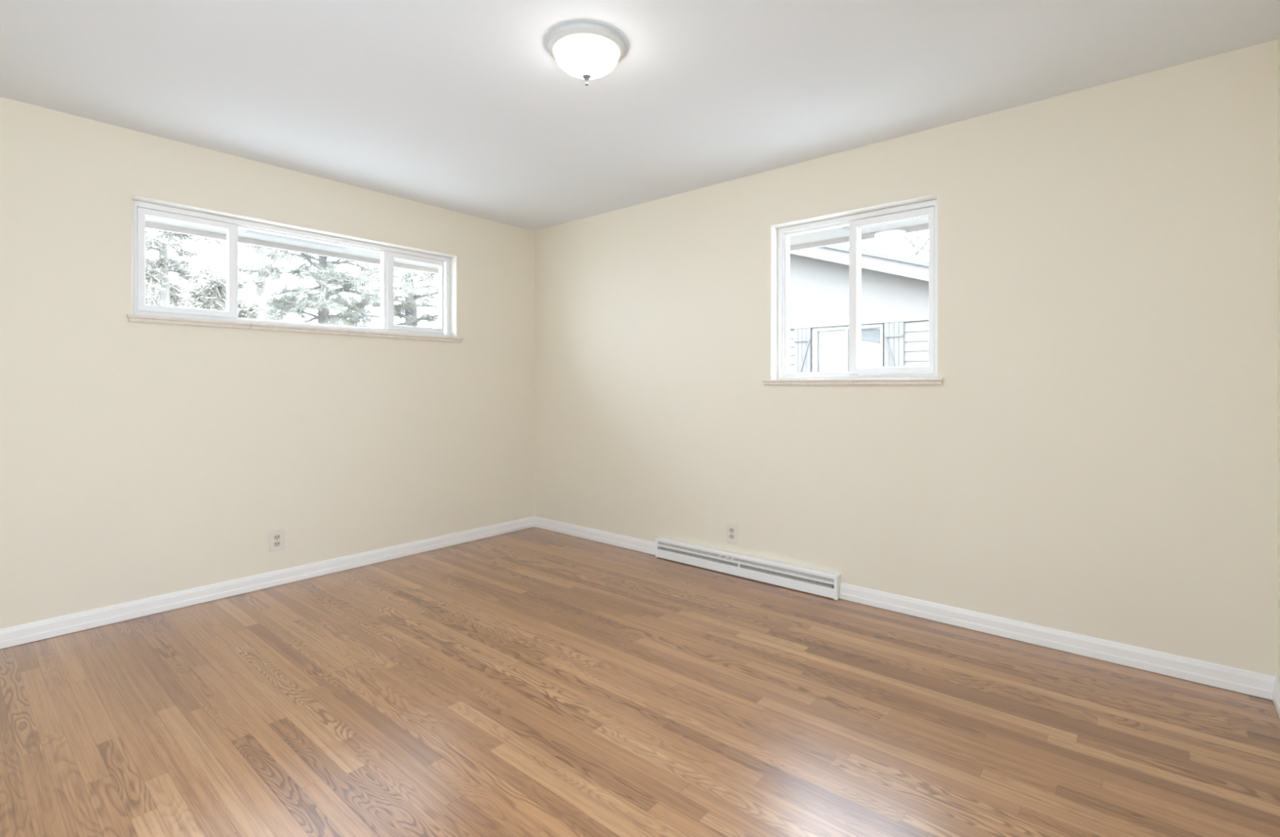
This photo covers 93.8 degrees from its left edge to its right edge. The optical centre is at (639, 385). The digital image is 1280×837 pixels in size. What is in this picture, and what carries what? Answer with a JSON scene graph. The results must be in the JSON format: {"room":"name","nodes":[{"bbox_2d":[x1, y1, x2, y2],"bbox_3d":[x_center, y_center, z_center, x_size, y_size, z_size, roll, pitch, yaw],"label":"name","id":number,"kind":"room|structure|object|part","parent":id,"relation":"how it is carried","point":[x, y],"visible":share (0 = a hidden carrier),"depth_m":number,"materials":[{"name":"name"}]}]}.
{"room":"empty bedroom","nodes":[
{"label":"empty bedroom","id":0,"kind":"room"},
{"bbox_2d":[0,96,534,628],"bbox_3d":[-2.214,-0.124,3.499,0.165,2.610,4.390,0,0,40],"label":"wall","id":1,"kind":"structure","parent":0,"point":[139,460],"depth_m":3.23,"materials":[{"name":"beige paint"}]},
{"bbox_2d":[0,515,534,648],"bbox_3d":[-2.146,1.116,3.441,0.014,0.085,3.950,0,0,40],"label":"baseboard","id":2,"kind":"structure","parent":1,"relation":"attached to","point":[11,636],"depth_m":3.29,"materials":[{"name":"white paint"}]},
{"bbox_2d":[269,528,284,551],"bbox_3d":[-2.112,0.898,3.485,0.008,0.122,0.080,0,0,40],"label":"electrical outlet","id":3,"kind":"object","parent":1,"relation":"attached to","point":[276,537],"visible":1,"depth_m":3.48,"materials":[{"name":"beige plastic"}]},
{"bbox_2d":[273,541,280,546],"bbox_3d":[-2.110,0.918,3.483,0.003,0.028,0.034,0,0,40],"label":"receptacle","id":4,"kind":"object","parent":3,"relation":"attached to","point":[276,544],"depth_m":3.48,"materials":[{"name":"beige plastic"}]},
{"bbox_2d":[273,534,280,539],"bbox_3d":[-2.110,0.879,3.483,0.003,0.028,0.034,0,0,40],"label":"receptacle","id":5,"kind":"object","parent":3,"relation":"attached to","point":[275,536],"depth_m":3.48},
{"bbox_2d":[126,200,463,342],"bbox_3d":[-1.983,-0.635,3.741,0.184,0.631,1.900,0,0,40],"label":"window","id":6,"kind":"structure","parent":1,"relation":"in","point":[142,313],"depth_m":3.43,"materials":[{"name":"white plastic"}]},
{"bbox_3d":[-2.451,-0.653,3.253,0.039,0.533,0.441,0,0,40],"label":"sash","id":7,"kind":"part","parent":6,"relation":"part of","materials":[{"name":"white plastic"}]},
{"bbox_3d":[-1.954,-0.338,3.716,0.108,0.037,1.900,0,0,40],"label":"sill","id":8,"kind":"part","parent":6,"relation":"part of","materials":[{"name":"white wood"}]},
{"bbox_3d":[-1.595,-0.653,4.260,0.039,0.533,0.433,0,0,40],"label":"sash","id":9,"kind":"part","parent":6,"relation":"part of","materials":[{"name":"white plastic"}]},
{"bbox_2d":[0,526,1279,836],"bbox_3d":[-0.616,1.161,1.984,4.233,0.001,4.190,0,0,40],"label":"floor","id":10,"kind":"structure","parent":0,"point":[531,682],"depth_m":2.05,"materials":[{"name":"brown wood"}]},
{"bbox_2d":[0,0,1279,231],"bbox_3d":[-0.538,-1.329,2.076,4.233,0.100,3.950,0,0,40],"label":"ceiling","id":11,"kind":"structure","parent":0,"point":[463,106],"depth_m":2.46,"materials":[{"name":"white paint"}]},
{"bbox_2d":[547,22,625,85],"bbox_3d":[-0.200,-1.203,2.249,0.291,0.152,0.291,0,0,40],"label":"ceiling lamp","id":12,"kind":"object","parent":11,"relation":"attached to","point":[586,51],"visible":1,"depth_m":2.17,"materials":[{"name":"white glass"}]},
{"bbox_3d":[-0.200,-1.210,2.249,0.237,0.088,0.237,0,0,40],"label":"lamp shade","id":13,"kind":"part","parent":12,"relation":"part of","materials":[{"name":"white glass"}]},
{"bbox_2d":[534,39,1277,676],"bbox_3d":[0.895,-0.124,3.594,4.453,2.610,0.220,0,0,40],"label":"wall","id":14,"kind":"structure","parent":0,"point":[1095,452],"depth_m":2.78,"materials":[{"name":"beige paint"}]},
{"bbox_2d":[533,515,655,555],"bbox_3d":[-0.372,1.116,4.516,1.327,0.085,0.014,0,0,40],"label":"baseboard","id":15,"kind":"structure","parent":14,"relation":"attached to","point":[610,538],"depth_m":4.46,"materials":[{"name":"white paint"}]},
{"bbox_2d":[726,522,737,543],"bbox_3d":[0.571,0.914,3.719,0.080,0.122,0.008,0,0,40],"label":"electrical outlet","id":16,"kind":"object","parent":14,"relation":"attached to","point":[731,528],"visible":1,"depth_m":3.71,"materials":[{"name":"beige plastic"}]},
{"bbox_2d":[728,533,733,538],"bbox_3d":[0.569,0.934,3.717,0.034,0.028,0.003,0,0,40],"label":"receptacle","id":17,"kind":"object","parent":16,"relation":"attached to","point":[731,535],"depth_m":3.72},
{"bbox_2d":[655,536,840,599],"bbox_3d":[0.601,1.093,3.666,1.264,0.132,0.049,0,0,40],"label":"baseboard heater","id":18,"kind":"object","parent":14,"relation":"attached to","point":[812,580],"visible":1,"depth_m":3.58,"materials":[{"name":"white metal"}]},
{"bbox_2d":[761,199,943,385],"bbox_3d":[1.158,-0.476,3.309,0.984,0.944,0.184,0,0,40],"label":"window","id":19,"kind":"structure","parent":14,"relation":"in","point":[882,375],"depth_m":3.31,"materials":[{"name":"white plastic"}]},
{"bbox_3d":[1.133,-0.023,3.280,0.984,0.037,0.108,0,0,40],"label":"sill","id":20,"kind":"part","parent":19,"relation":"part of","materials":[{"name":"white wood"}]},
{"bbox_3d":[1.341,-0.490,3.202,0.440,0.850,0.040,0,0,40],"label":"sash","id":21,"kind":"part","parent":19,"relation":"part of","materials":[{"name":"white plastic"}]},
{"bbox_2d":[789,217,928,251],"bbox_3d":[1.986,-1.028,3.096,5.240,0.204,0.428,0,0,40],"label":"roof eave","id":22,"kind":"object","parent":14,"relation":"attached to","point":[840,235],"visible":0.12,"depth_m":3.74,"materials":[{"name":"paint"}]},
{"bbox_2d":[840,582,1275,699],"bbox_3d":[1.720,1.116,2.740,1.650,0.085,0.014,0,0,40],"label":"baseboard","id":23,"kind":"structure","parent":14,"relation":"attached to","point":[1232,678],"depth_m":2.59,"materials":[{"name":"white paint"}]},
{"bbox_2d":[1277,34,1279,681],"bbox_3d":[1.088,-0.124,0.551,0.220,2.610,4.170,0,0,40],"label":"wall","id":24,"kind":"structure","parent":0,"point":[1278,38],"depth_m":2.19,"materials":[{"name":"beige paint"}]},
{"bbox_2d":[1272,676,1279,717],"bbox_3d":[1.312,1.116,0.996,0.014,0.085,3.200,0,0,40],"label":"baseboard","id":25,"kind":"structure","parent":24,"relation":"attached to","point":[1276,693],"depth_m":2.16,"materials":[{"name":"white paint"}]},
{"label":"outside","id":26,"kind":"structure","parent":0,"visible":0},
{"bbox_3d":[-1.734,2.011,15.523,75.000,0.100,75.000,0,0,40],"label":"ground","id":27,"kind":"structure","parent":26,"visible":0},
{"bbox_2d":[145,281,199,308],"bbox_3d":[-11.001,-0.271,13.856,2.050,4.471,2.248,0,0,-34],"label":"bush","id":28,"kind":"object","parent":27,"relation":"on","point":[149,299],"visible":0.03,"depth_m":13.55,"materials":[{"name":"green plant"}]},
{"bbox_2d":[145,228,226,307],"bbox_3d":[-8.077,-2.359,9.900,2.457,8.652,2.770,0,0,-21],"label":"pine tree","id":29,"kind":"object","parent":27,"relation":"on","point":[160,276],"visible":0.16,"depth_m":10.01,"materials":[{"name":"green plant"}]},
{"bbox_2d":[169,258,270,319],"bbox_3d":[-5.722,0.113,8.192,1.313,3.717,1.381,0,0,5],"label":"bush","id":30,"kind":"object","parent":27,"relation":"on","point":[214,299],"visible":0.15,"depth_m":8.07,"materials":[{"name":"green plant"}]},
{"bbox_2d":[238,244,291,319],"bbox_3d":[-8.327,-2.547,13.100,2.052,9.034,1.955,0,0,40],"label":"pine tree","id":31,"kind":"object","parent":27,"relation":"on","point":[264,269],"visible":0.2,"depth_m":13.01,"materials":[{"name":"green plant"}]},
{"bbox_2d":[242,287,299,321],"bbox_3d":[-13.717,-0.926,22.313,2.954,5.782,2.966,0,0,-10],"label":"bush","id":32,"kind":"object","parent":27,"relation":"on","point":[246,291],"visible":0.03,"depth_m":22.07,"materials":[{"name":"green plant"}]},
{"bbox_2d":[182,237,424,327],"bbox_3d":[-9.189,-3.613,17.363,6.712,11.167,7.259,0,0,-28],"label":"pine tree","id":33,"kind":"object","parent":27,"relation":"on","point":[302,299],"visible":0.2,"depth_m":16.76,"materials":[{"name":"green plant"}]},
{"bbox_2d":[336,294,379,327],"bbox_3d":[-9.784,-0.584,20.588,2.102,5.103,2.049,0,0,35],"label":"bush","id":34,"kind":"object","parent":27,"relation":"on","point":[353,322],"visible":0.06,"depth_m":20.58,"materials":[{"name":"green plant"}]},
{"bbox_2d":[342,259,439,328],"bbox_3d":[-8.998,-4.490,24.269,6.021,12.920,6.151,0,0,40],"label":"pine tree","id":35,"kind":"object","parent":27,"relation":"on","point":[407,309],"visible":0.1,"depth_m":23.73,"materials":[{"name":"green plant"}]},
{"bbox_2d":[789,244,934,374],"bbox_3d":[3.395,-0.392,12.911,10.800,4.706,8.340,0,0,40],"label":"neighbouring house","id":36,"kind":"structure","parent":27,"relation":"on","point":[895,288],"depth_m":8.15,"materials":[{"name":"white"}]},
{"bbox_2d":[794,328,811,372],"bbox_3d":[2.367,-0.312,8.719,0.253,1.045,0.027,0,0,40],"label":"shutter","id":37,"kind":"object","parent":36,"relation":"hanging from","point":[802,336],"depth_m":8.70,"materials":[{"name":"white wood"}]},
{"bbox_3d":[2.874,-0.307,8.306,0.987,1.035,0.075,0,0,40],"label":"casing","id":38,"kind":"part","parent":36,"relation":"part of","materials":[{"name":"white wood"}]},
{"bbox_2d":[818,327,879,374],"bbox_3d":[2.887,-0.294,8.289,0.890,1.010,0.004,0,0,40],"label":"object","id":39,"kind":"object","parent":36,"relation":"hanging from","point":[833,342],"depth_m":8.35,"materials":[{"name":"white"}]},
{"bbox_3d":[3.496,-1.690,13.030,9.800,1.701,8.030,0,0,40],"label":"gable panel","id":40,"kind":"part","parent":36,"relation":"part of","materials":[{"name":"white paint"}]},
{"bbox_2d":[884,321,904,366],"bbox_3d":[3.346,-0.312,7.887,0.246,1.045,0.027,0,0,40],"label":"shutter","id":41,"kind":"object","parent":36,"relation":"hanging from","point":[894,331],"depth_m":7.87,"materials":[{"name":"white wood"}]},
{"bbox_2d":[861,231,928,259],"bbox_3d":[8.079,-3.138,17.537,4.602,10.240,4.683,0,0,31],"label":"bare tree","id":42,"kind":"object","parent":27,"relation":"on","point":[914,242],"visible":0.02,"depth_m":17.32,"materials":[{"name":"grey plant"}]},
{"bbox_3d":[-1.414,-0.099,-0.165,6.200,2.560,2.900,0,0,40],"label":"wall","id":43,"kind":"structure","parent":0,"visible":0},
{"bbox_2d":[145,216,439,274],"bbox_3d":[-2.759,-1.028,3.404,0.428,0.204,7.200,0,0,40],"label":"roof eave","id":44,"kind":"object","parent":43,"relation":"attached to","point":[246,237],"visible":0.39,"depth_m":4.00,"materials":[{"name":"paint"}]},
{"bbox_2d":[246,231,348,248],"bbox_3d":[-2.238,-0.959,3.946,0.060,0.004,0.600,0,0,40],"label":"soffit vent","id":45,"kind":"object","parent":44,"relation":"attached to","point":[248,232],"depth_m":3.93,"materials":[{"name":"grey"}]}
]}

